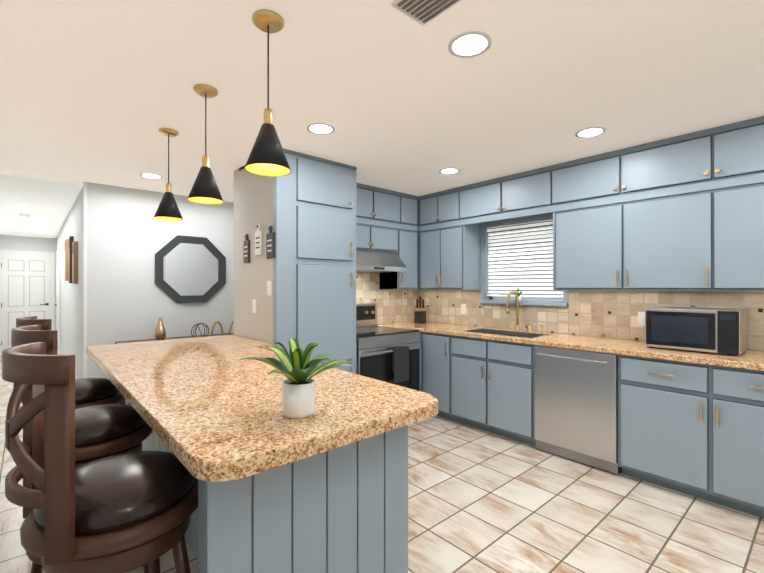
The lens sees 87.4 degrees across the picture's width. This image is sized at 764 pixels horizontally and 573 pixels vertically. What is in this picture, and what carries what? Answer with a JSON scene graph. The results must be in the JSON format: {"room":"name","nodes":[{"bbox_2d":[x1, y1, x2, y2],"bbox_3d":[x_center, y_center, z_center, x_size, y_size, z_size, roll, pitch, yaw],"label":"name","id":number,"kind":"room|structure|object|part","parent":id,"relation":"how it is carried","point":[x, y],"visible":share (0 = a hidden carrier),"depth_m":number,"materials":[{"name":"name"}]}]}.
{"room":"kitchen","nodes":[
{"label":"kitchen","id":0,"kind":"room"},
{"bbox_2d":[0,235,56,329],"bbox_3d":[-7.314,0.153,8.293,1.110,2.440,0.150,0,0,-41],"label":"wall","id":1,"kind":"structure","parent":0,"point":[19,243],"depth_m":8.25,"materials":[{"name":"white paint"}]},
{"bbox_2d":[0,250,54,355],"bbox_3d":[-7.278,0.321,8.185,0.890,2.105,0.055,0,0,-41],"label":"door","id":2,"kind":"structure","parent":1,"relation":"in","point":[27,283],"depth_m":8.18,"materials":[{"name":"white wood"}]},
{"bbox_2d":[0,170,82,237],"bbox_3d":[-5.366,-1.050,5.979,0.958,0.039,5.900,0,0,-41],"label":"ceiling","id":3,"kind":"structure","parent":0,"point":[50,200],"depth_m":4.91,"materials":[{"name":"white paint"}]},
{"bbox_2d":[19,213,30,216],"bbox_3d":[-5.086,-1.012,5.692,0.124,0.038,0.124,0,0,-41],"label":"smoke detector","id":4,"kind":"object","parent":3,"relation":"attached to","point":[24,215],"visible":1,"depth_m":5.66,"materials":[{"name":"white plastic"}]},
{"bbox_2d":[57,189,81,378],"bbox_3d":[-5.000,0.150,6.401,0.150,2.440,5.750,0,0,-41],"label":"wall","id":5,"kind":"structure","parent":0,"point":[70,318],"depth_m":5.19,"materials":[{"name":"white paint"}]},
{"bbox_2d":[54,247,59,354],"bbox_3d":[-6.337,0.320,7.788,0.055,2.105,0.930,0,0,-41],"label":"hall door","id":6,"kind":"structure","parent":5,"relation":"in","point":[58,291],"depth_m":7.66,"materials":[{"name":"white wood"}]},
{"bbox_2d":[64,236,77,283],"bbox_3d":[-4.026,-0.352,5.161,0.050,0.640,1.700,0,0,-41],"label":"plaque","id":7,"kind":"object","parent":5,"relation":"attached to","point":[71,261],"visible":1,"depth_m":5.01,"materials":[{"name":"brown wood"}]},
{"bbox_2d":[82,181,233,404],"bbox_3d":[-1.828,0.148,5.244,3.370,2.440,0.186,0,0,-41],"label":"wall","id":8,"kind":"structure","parent":0,"point":[126,236],"depth_m":4.47,"materials":[{"name":"white paint"}]},
{"bbox_3d":[-2.261,-0.202,4.760,0.785,0.785,0.034,0,0,-41],"label":"octagon mirror","id":9,"kind":"part","parent":8,"relation":"part of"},
{"bbox_2d":[234,165,273,343],"bbox_3d":[-1.088,0.145,3.433,0.060,2.440,0.820,0,0,-41],"label":"wall","id":10,"kind":"structure","parent":0,"point":[253,200],"depth_m":3.41,"materials":[{"name":"beige paint"}]},
{"bbox_2d":[243,234,249,262],"bbox_3d":[-1.178,-0.332,3.473,0.020,0.245,0.110,0,0,-41],"label":"sign board","id":11,"kind":"object","parent":10,"relation":"attached to","point":[246,249],"depth_m":3.46,"materials":[{"name":"brown wood"}]},
{"bbox_2d":[252,299,256,312],"bbox_3d":[-1.074,0.165,3.364,0.008,0.116,0.072,0,0,-41],"label":"switch plate","id":12,"kind":"object","parent":10,"relation":"attached to","point":[254,301],"depth_m":3.35,"materials":[{"name":"white plastic"}]},
{"bbox_2d":[255,224,261,254],"bbox_3d":[-1.019,-0.387,3.294,0.020,0.255,0.120,0,0,-41],"label":"sign board","id":13,"kind":"object","parent":10,"relation":"attached to","point":[258,234],"depth_m":3.28,"materials":[{"name":"white wood"}]},
{"bbox_2d":[267,281,271,295],"bbox_3d":[-0.889,0.015,3.155,0.008,0.116,0.072,0,0,-41],"label":"switch plate","id":14,"kind":"object","parent":10,"relation":"attached to","point":[269,293],"depth_m":3.15,"materials":[{"name":"white plastic"}]},
{"bbox_2d":[266,226,274,258],"bbox_3d":[-0.877,-0.348,3.133,0.020,0.255,0.120,0,0,-41],"label":"sign board","id":15,"kind":"object","parent":10,"relation":"attached to","point":[270,244],"depth_m":3.12,"materials":[{"name":"grey wood"}]},
{"bbox_2d":[0,355,763,572],"bbox_3d":[-1.951,1.407,4.656,4.730,0.080,12.800,0,0,-41],"label":"floor","id":16,"kind":"structure","parent":0,"point":[481,501],"depth_m":2.35,"materials":[{"name":"tile"}]},
{"bbox_2d":[16,316,124,408],"bbox_3d":[-1.861,0.773,2.414,0.518,1.188,0.482,0,0,-41],"label":"bar stool","id":17,"kind":"object","parent":16,"relation":"on","point":[92,391],"visible":0.17,"depth_m":2.33,"materials":[{"name":"leather"}]},
{"bbox_2d":[11,325,152,572],"bbox_3d":[-1.351,0.772,1.837,0.519,1.188,0.481,0,0,-41],"label":"bar stool","id":18,"kind":"object","parent":16,"relation":"on","point":[104,430],"visible":0.38,"depth_m":1.72,"materials":[{"name":"leather"}]},
{"bbox_2d":[2,342,197,572],"bbox_3d":[-0.841,0.771,1.260,0.519,1.188,0.482,0,0,-41],"label":"bar stool","id":19,"kind":"object","parent":16,"relation":"on","point":[125,512],"visible":0.96,"depth_m":1.09,"materials":[{"name":"wood"}]},
{"bbox_2d":[142,439,145,450],"bbox_3d":[-1.486,0.930,3.064,0.573,0.869,0.164,0,0,-41],"label":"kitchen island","id":20,"kind":"object","parent":16,"relation":"on","point":[143,442],"depth_m":2.90,"materials":[{"name":"wood"}]},
{"bbox_2d":[146,435,149,450],"bbox_3d":[-1.377,0.930,2.941,0.573,0.869,0.165,0,0,-41],"label":"base cabinet","id":21,"kind":"object","parent":16,"relation":"on","point":[148,438],"depth_m":2.80,"materials":[{"name":"wood"}]},
{"bbox_2d":[150,431,157,450],"bbox_3d":[-1.267,0.930,2.817,0.573,0.869,0.165,0,0,-41],"label":"base cabinet","id":22,"kind":"object","parent":16,"relation":"on","point":[153,438],"depth_m":2.69,"materials":[{"name":"wood"}]},
{"bbox_2d":[158,439,165,451],"bbox_3d":[-1.158,0.930,2.694,0.573,0.869,0.164,0,0,-41],"label":"base cabinet","id":23,"kind":"object","parent":16,"relation":"on","point":[160,448],"depth_m":2.55,"materials":[{"name":"wood"}]},
{"bbox_2d":[115,333,233,404],"bbox_3d":[-2.145,0.977,4.446,1.300,0.780,0.620,0,0,-41],"label":"console table","id":24,"kind":"object","parent":16,"relation":"on","point":[122,401],"visible":0.08,"depth_m":4.42,"materials":[{"name":"brown wood"}]},
{"bbox_2d":[155,318,165,339],"bbox_3d":[-2.419,0.464,4.364,0.110,0.245,0.110,0,0,-41],"label":"decorative vase","id":25,"kind":"object","parent":24,"relation":"on","point":[160,331],"visible":0.85,"depth_m":4.33,"materials":[{"name":"gold metal"}]},
{"bbox_2d":[191,323,208,337],"bbox_3d":[-1.993,0.493,4.380,0.188,0.188,0.182,0,0,-41],"label":"ball","id":26,"kind":"object","parent":24,"relation":"on","point":[199,330],"visible":0.77,"depth_m":4.37,"materials":[{"name":"black metal"}]},
{"bbox_2d":[211,321,233,335],"bbox_3d":[-1.777,0.487,4.558,0.344,0.200,0.100,0,0,-41],"label":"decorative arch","id":27,"kind":"object","parent":24,"relation":"on","point":[220,324],"visible":0.4,"depth_m":4.51,"materials":[{"name":"brown wood"}]},
{"bbox_2d":[184,467,189,546],"bbox_3d":[-0.831,0.929,2.324,0.573,0.869,0.164,0,0,-41],"label":"base cabinet","id":28,"kind":"object","parent":16,"relation":"on","point":[187,535],"depth_m":2.10,"materials":[{"name":"wood"}]},
{"bbox_2d":[190,508,197,559],"bbox_3d":[-0.722,0.929,2.201,0.573,0.869,0.165,0,0,-41],"label":"base cabinet","id":29,"kind":"object","parent":16,"relation":"on","point":[194,516],"depth_m":2.03,"materials":[{"name":"wood"}]},
{"bbox_2d":[198,487,209,572],"bbox_3d":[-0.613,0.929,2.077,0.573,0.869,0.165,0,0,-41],"label":"panel","id":30,"kind":"object","parent":16,"relation":"on","point":[203,496],"depth_m":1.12,"materials":[{"name":"wood"}]},
{"bbox_2d":[210,487,221,572],"bbox_3d":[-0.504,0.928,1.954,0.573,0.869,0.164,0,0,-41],"label":"panel","id":31,"kind":"object","parent":16,"relation":"on","point":[216,495],"depth_m":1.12,"materials":[{"name":"wood"}]},
{"bbox_2d":[222,483,237,572],"bbox_3d":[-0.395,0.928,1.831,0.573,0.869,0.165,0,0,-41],"label":"base cabinet","id":32,"kind":"object","parent":16,"relation":"on","point":[229,493],"depth_m":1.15,"materials":[{"name":"wood"}]},
{"bbox_2d":[238,475,257,572],"bbox_3d":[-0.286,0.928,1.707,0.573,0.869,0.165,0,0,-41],"label":"base cabinet","id":33,"kind":"object","parent":16,"relation":"on","point":[247,488],"depth_m":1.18,"materials":[{"name":"wood"}]},
{"bbox_2d":[239,149,356,373],"bbox_3d":[-0.746,0.147,3.591,0.782,2.438,0.791,0,0,-41],"label":"pantry","id":34,"kind":"object","parent":16,"relation":"on","point":[314,259],"visible":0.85,"depth_m":3.29,"materials":[{"name":"blue wood"}]},
{"bbox_2d":[258,427,407,572],"bbox_3d":[-0.177,0.928,1.584,0.573,0.869,0.164,0,0,-41],"label":"base cabinet","id":35,"kind":"object","parent":16,"relation":"on","point":[323,488],"depth_m":1.40,"materials":[{"name":"wood"}]},
{"bbox_2d":[86,335,438,490],"bbox_3d":[-0.906,0.468,2.341,1.108,0.049,2.704,0,0,-41],"label":"countertop","id":36,"kind":"structure","parent":35,"relation":"on","point":[222,417],"depth_m":1.50,"materials":[{"name":"beige stone"}]},
{"bbox_2d":[235,338,353,418],"bbox_3d":[-0.296,0.314,1.391,0.410,0.254,0.396,0,0,-41],"label":"potted plant","id":37,"kind":"object","parent":36,"relation":"on","point":[297,368],"visible":1,"depth_m":1.34,"materials":[{"name":"green plant"}]},
{"bbox_2d":[356,303,420,390],"bbox_3d":[-0.134,0.779,4.098,0.800,1.175,0.820,0,0,-41],"label":"range","id":38,"kind":"object","parent":16,"relation":"on","point":[391,355],"visible":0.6,"depth_m":3.85,"materials":[{"name":"silver metal"}]},
{"bbox_2d":[420,332,423,391],"bbox_3d":[0.448,0.929,4.728,0.637,0.878,0.668,0,0,-41],"label":"base cabinet","id":39,"kind":"object","parent":16,"relation":"on","point":[421,333],"depth_m":4.29,"materials":[{"name":"blue wood"}]},
{"bbox_2d":[424,332,487,421],"bbox_3d":[0.795,0.928,4.335,0.637,0.878,0.380,0,0,-41],"label":"base cabinet","id":40,"kind":"object","parent":16,"relation":"on","point":[455,367],"depth_m":3.93,"materials":[{"name":"blue wood"}]},
{"bbox_2d":[618,355,763,517],"bbox_3d":[2.268,0.925,2.670,0.637,0.878,1.052,0,0,-41],"label":"base cabinet","id":41,"kind":"object","parent":16,"relation":"on","point":[695,429],"depth_m":2.53,"materials":[{"name":"blue wood"}]},
{"bbox_2d":[377,321,763,370],"bbox_3d":[1.604,0.555,3.328,0.760,0.220,4.298,0,0,-41],"label":"countertop","id":42,"kind":"structure","parent":41,"relation":"on","point":[751,359],"depth_m":3.15,"materials":[{"name":"stone"}]},
{"bbox_2d":[414,297,425,323],"bbox_3d":[0.466,0.285,4.860,0.110,0.324,0.100,0,0,-41],"label":"knife block","id":43,"kind":"object","parent":42,"relation":"on","point":[419,315],"visible":1,"depth_m":4.82,"materials":[{"name":"black wood"}]},
{"bbox_2d":[506,291,543,332],"bbox_3d":[1.389,0.244,3.893,0.225,0.403,0.306,0,0,-41],"label":"faucet","id":44,"kind":"object","parent":42,"relation":"on","point":[517,310],"visible":0.98,"depth_m":3.97,"materials":[{"name":"gold metal"}]},
{"bbox_2d":[645,306,747,354],"bbox_3d":[2.218,0.299,2.831,0.382,0.290,0.520,0,0,-41],"label":"microwave","id":45,"kind":"object","parent":42,"relation":"on","point":[715,330],"visible":1,"depth_m":2.68,"materials":[{"name":"silver metal"}]},
{"bbox_2d":[534,345,621,473],"bbox_3d":[1.683,0.928,3.279,0.650,0.874,0.622,0,0,-41],"label":"dishwasher","id":46,"kind":"object","parent":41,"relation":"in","point":[576,405],"visible":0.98,"depth_m":3.06,"materials":[{"name":"silver metal"}]},
{"bbox_2d":[0,0,763,236],"bbox_3d":[-1.951,-1.113,4.660,4.730,0.080,12.800,0,0,-41],"label":"ceiling","id":47,"kind":"structure","parent":0,"point":[98,91],"depth_m":2.12,"materials":[{"name":"beige paint"}]},
{"bbox_2d":[140,173,161,178],"bbox_3d":[-2.149,-1.051,3.720,0.171,0.045,0.196,0,0,-41],"label":"recessed light","id":48,"kind":"object","parent":47,"relation":"in","point":[147,175],"depth_m":3.87,"materials":[{"name":"white plastic"}]},
{"bbox_2d":[153,128,182,220],"bbox_3d":[-1.476,-0.771,2.764,0.182,0.607,0.182,0,0,-41],"label":"pendant light","id":49,"kind":"object","parent":47,"relation":"hanging from","point":[167,209],"visible":0.98,"depth_m":2.73,"materials":[{"name":"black metal"}]},
{"bbox_2d":[187,84,222,203],"bbox_3d":[-0.963,-0.772,2.183,0.182,0.607,0.182,0,0,-41],"label":"pendant light","id":50,"kind":"object","parent":47,"relation":"hanging from","point":[204,189],"visible":1,"depth_m":2.15,"materials":[{"name":"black metal"}]},
{"bbox_2d":[244,9,290,175],"bbox_3d":[-0.460,-0.773,1.614,0.182,0.607,0.182,0,0,-41],"label":"pendant light","id":51,"kind":"object","parent":47,"relation":"hanging from","point":[267,156],"visible":0.98,"depth_m":1.59,"materials":[{"name":"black metal"}]},
{"bbox_2d":[307,123,334,134],"bbox_3d":[-0.400,-1.053,2.613,0.181,0.045,0.187,0,0,-41],"label":"recessed light","id":52,"kind":"object","parent":47,"relation":"in","point":[316,128],"depth_m":2.71,"materials":[{"name":"white"}]},
{"bbox_2d":[391,0,460,25],"bbox_3d":[0.211,-1.069,1.452,0.180,0.015,0.330,0,0,-41],"label":"ceiling vent","id":53,"kind":"object","parent":47,"relation":"in","point":[423,12],"visible":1,"depth_m":1.53,"materials":[{"name":"white metal"}]},
{"bbox_2d":[439,168,459,173],"bbox_3d":[0.599,-1.051,3.562,0.188,0.045,0.186,0,0,-41],"label":"recessed light","id":54,"kind":"object","parent":47,"relation":"in","point":[446,170],"depth_m":3.71,"materials":[{"name":"white plastic"}]},
{"bbox_2d":[448,31,491,57],"bbox_3d":[0.375,-1.054,1.708,0.186,0.045,0.184,0,0,-41],"label":"recessed light","id":55,"kind":"object","parent":47,"relation":"in","point":[469,44],"depth_m":1.77,"materials":[{"name":"white"}]},
{"bbox_2d":[575,127,605,137],"bbox_3d":[1.393,-1.052,2.673,0.191,0.045,0.182,0,0,-41],"label":"recessed light","id":56,"kind":"object","parent":47,"relation":"in","point":[592,131],"depth_m":2.78,"materials":[{"name":"white"}]},
{"bbox_2d":[434,213,756,350],"bbox_3d":[1.681,0.146,3.932,0.150,2.440,6.800,0,0,-41],"label":"wall","id":57,"kind":"structure","parent":0,"point":[546,302],"depth_m":4.03,"materials":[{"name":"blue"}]},
{"bbox_2d":[418,187,457,227],"bbox_3d":[0.760,-0.892,4.610,0.329,0.358,0.572,0,0,-41],"label":"upper cabinet","id":58,"kind":"object","parent":57,"relation":"attached to","point":[441,207],"depth_m":4.50,"materials":[{"name":"blue wood"}]},
{"bbox_2d":[418,220,480,289],"bbox_3d":[0.778,-0.340,4.588,0.329,0.745,0.628,0,0,-41],"label":"upper cabinet","id":59,"kind":"object","parent":57,"relation":"attached to","point":[449,255],"depth_m":4.41,"materials":[{"name":"blue wood"}]},
{"bbox_2d":[458,165,553,223],"bbox_3d":[1.284,-0.893,4.017,0.329,0.358,1.010,0,0,-41],"label":"upper cabinet","id":60,"kind":"object","parent":57,"relation":"attached to","point":[527,193],"depth_m":3.84,"materials":[{"name":"blue wood"}]},
{"bbox_2d":[479,214,567,306],"bbox_3d":[1.456,-0.254,4.126,0.170,0.890,0.958,0,0,-41],"label":"window","id":61,"kind":"structure","parent":57,"relation":"in","point":[539,301],"depth_m":4.26,"materials":[{"name":"blue paint"}]},
{"bbox_2d":[515,288,521,301],"bbox_3d":[1.400,0.085,4.088,0.051,0.140,0.082,0,0,-41],"label":"potted plant","id":62,"kind":"object","parent":61,"relation":"on","point":[518,293],"visible":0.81,"depth_m":4.08,"materials":[{"name":"white"}]},
{"bbox_2d":[487,220,562,297],"bbox_3d":[1.471,-0.272,4.139,0.050,0.757,0.858,0,0,-41],"label":"window blinds","id":63,"kind":"object","parent":61,"relation":"attached to","point":[520,256],"visible":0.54,"depth_m":4.15,"materials":[{"name":"white plastic"}]},
{"bbox_2d":[550,196,621,290],"bbox_3d":[1.807,-0.342,3.425,0.329,0.745,0.554,0,0,-41],"label":"upper cabinet","id":64,"kind":"object","parent":57,"relation":"attached to","point":[587,236],"depth_m":3.29,"materials":[{"name":"blue wood"}]},
{"bbox_2d":[554,149,621,207],"bbox_3d":[1.801,-0.894,3.433,0.329,0.358,0.551,0,0,-41],"label":"upper cabinet","id":65,"kind":"object","parent":57,"relation":"attached to","point":[596,177],"depth_m":3.30,"materials":[{"name":"blue wood"}]},
{"bbox_2d":[418,290,763,350],"bbox_3d":[1.890,0.241,3.574,0.009,0.407,4.288,0,0,-41],"label":"backsplash","id":66,"kind":"structure","parent":57,"relation":"attached to","point":[610,314],"depth_m":3.57,"materials":[{"name":"tile"}]},
{"bbox_2d":[461,304,465,313],"bbox_3d":[0.945,0.263,4.629,0.007,0.116,0.072,0,0,-41],"label":"electrical outlet plate","id":67,"kind":"object","parent":66,"relation":"attached to","point":[463,306],"depth_m":4.63,"materials":[{"name":"white plastic"}]},
{"bbox_2d":[638,312,644,325],"bbox_3d":[2.140,0.265,3.277,0.007,0.116,0.072,0,0,-41],"label":"electrical outlet plate","id":68,"kind":"object","parent":66,"relation":"attached to","point":[641,318],"depth_m":3.28,"materials":[{"name":"white plastic"}]},
{"bbox_2d":[622,184,713,290],"bbox_3d":[2.171,-0.342,3.013,0.329,0.745,0.552,0,0,-41],"label":"upper cabinet","id":69,"kind":"object","parent":57,"relation":"attached to","point":[684,212],"depth_m":2.88,"materials":[{"name":"blue wood"}]},
{"bbox_2d":[622,128,713,195],"bbox_3d":[2.169,-0.895,3.016,0.329,0.358,0.560,0,0,-41],"label":"upper cabinet","id":70,"kind":"object","parent":57,"relation":"attached to","point":[678,161],"depth_m":2.88,"materials":[{"name":"blue wood"}]},
{"bbox_2d":[714,176,763,291],"bbox_3d":[2.534,-0.343,2.602,0.329,0.745,0.544,0,0,-41],"label":"upper cabinet","id":71,"kind":"object","parent":57,"relation":"attached to","point":[738,204],"depth_m":2.59,"materials":[{"name":"blue wood"}]},
{"bbox_2d":[714,116,763,179],"bbox_3d":[2.534,-0.896,2.603,0.329,0.358,0.544,0,0,-41],"label":"upper cabinet","id":72,"kind":"object","parent":57,"relation":"attached to","point":[738,146],"depth_m":2.60,"materials":[{"name":"blue wood"}]},
{"bbox_3d":[-0.435,0.147,4.477,2.299,2.440,0.120,0,0,-41],"label":"wall","id":73,"kind":"structure","parent":0,"visible":0},
{"bbox_2d":[356,272,417,323],"bbox_3d":[-0.126,0.142,4.663,1.567,0.609,0.009,0,0,-41],"label":"backsplash","id":74,"kind":"structure","parent":73,"relation":"attached to","point":[395,306],"depth_m":4.80,"materials":[{"name":"tile"}]},
{"bbox_2d":[356,183,417,289],"bbox_3d":[-0.128,-0.517,4.426,1.246,1.107,0.361,0,0,-41],"label":"upper cabinet","id":75,"kind":"object","parent":73,"relation":"attached to","point":[386,220],"visible":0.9,"depth_m":4.46,"materials":[{"name":"blue wood"}]},
{"bbox_2d":[356,250,406,272],"bbox_3d":[-0.218,-0.272,4.251,0.874,0.218,0.499,0,0,-41],"label":"range hood","id":76,"kind":"object","parent":75,"relation":"attached to","point":[374,261],"visible":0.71,"depth_m":4.18,"materials":[{"name":"silver metal"}]}
]}

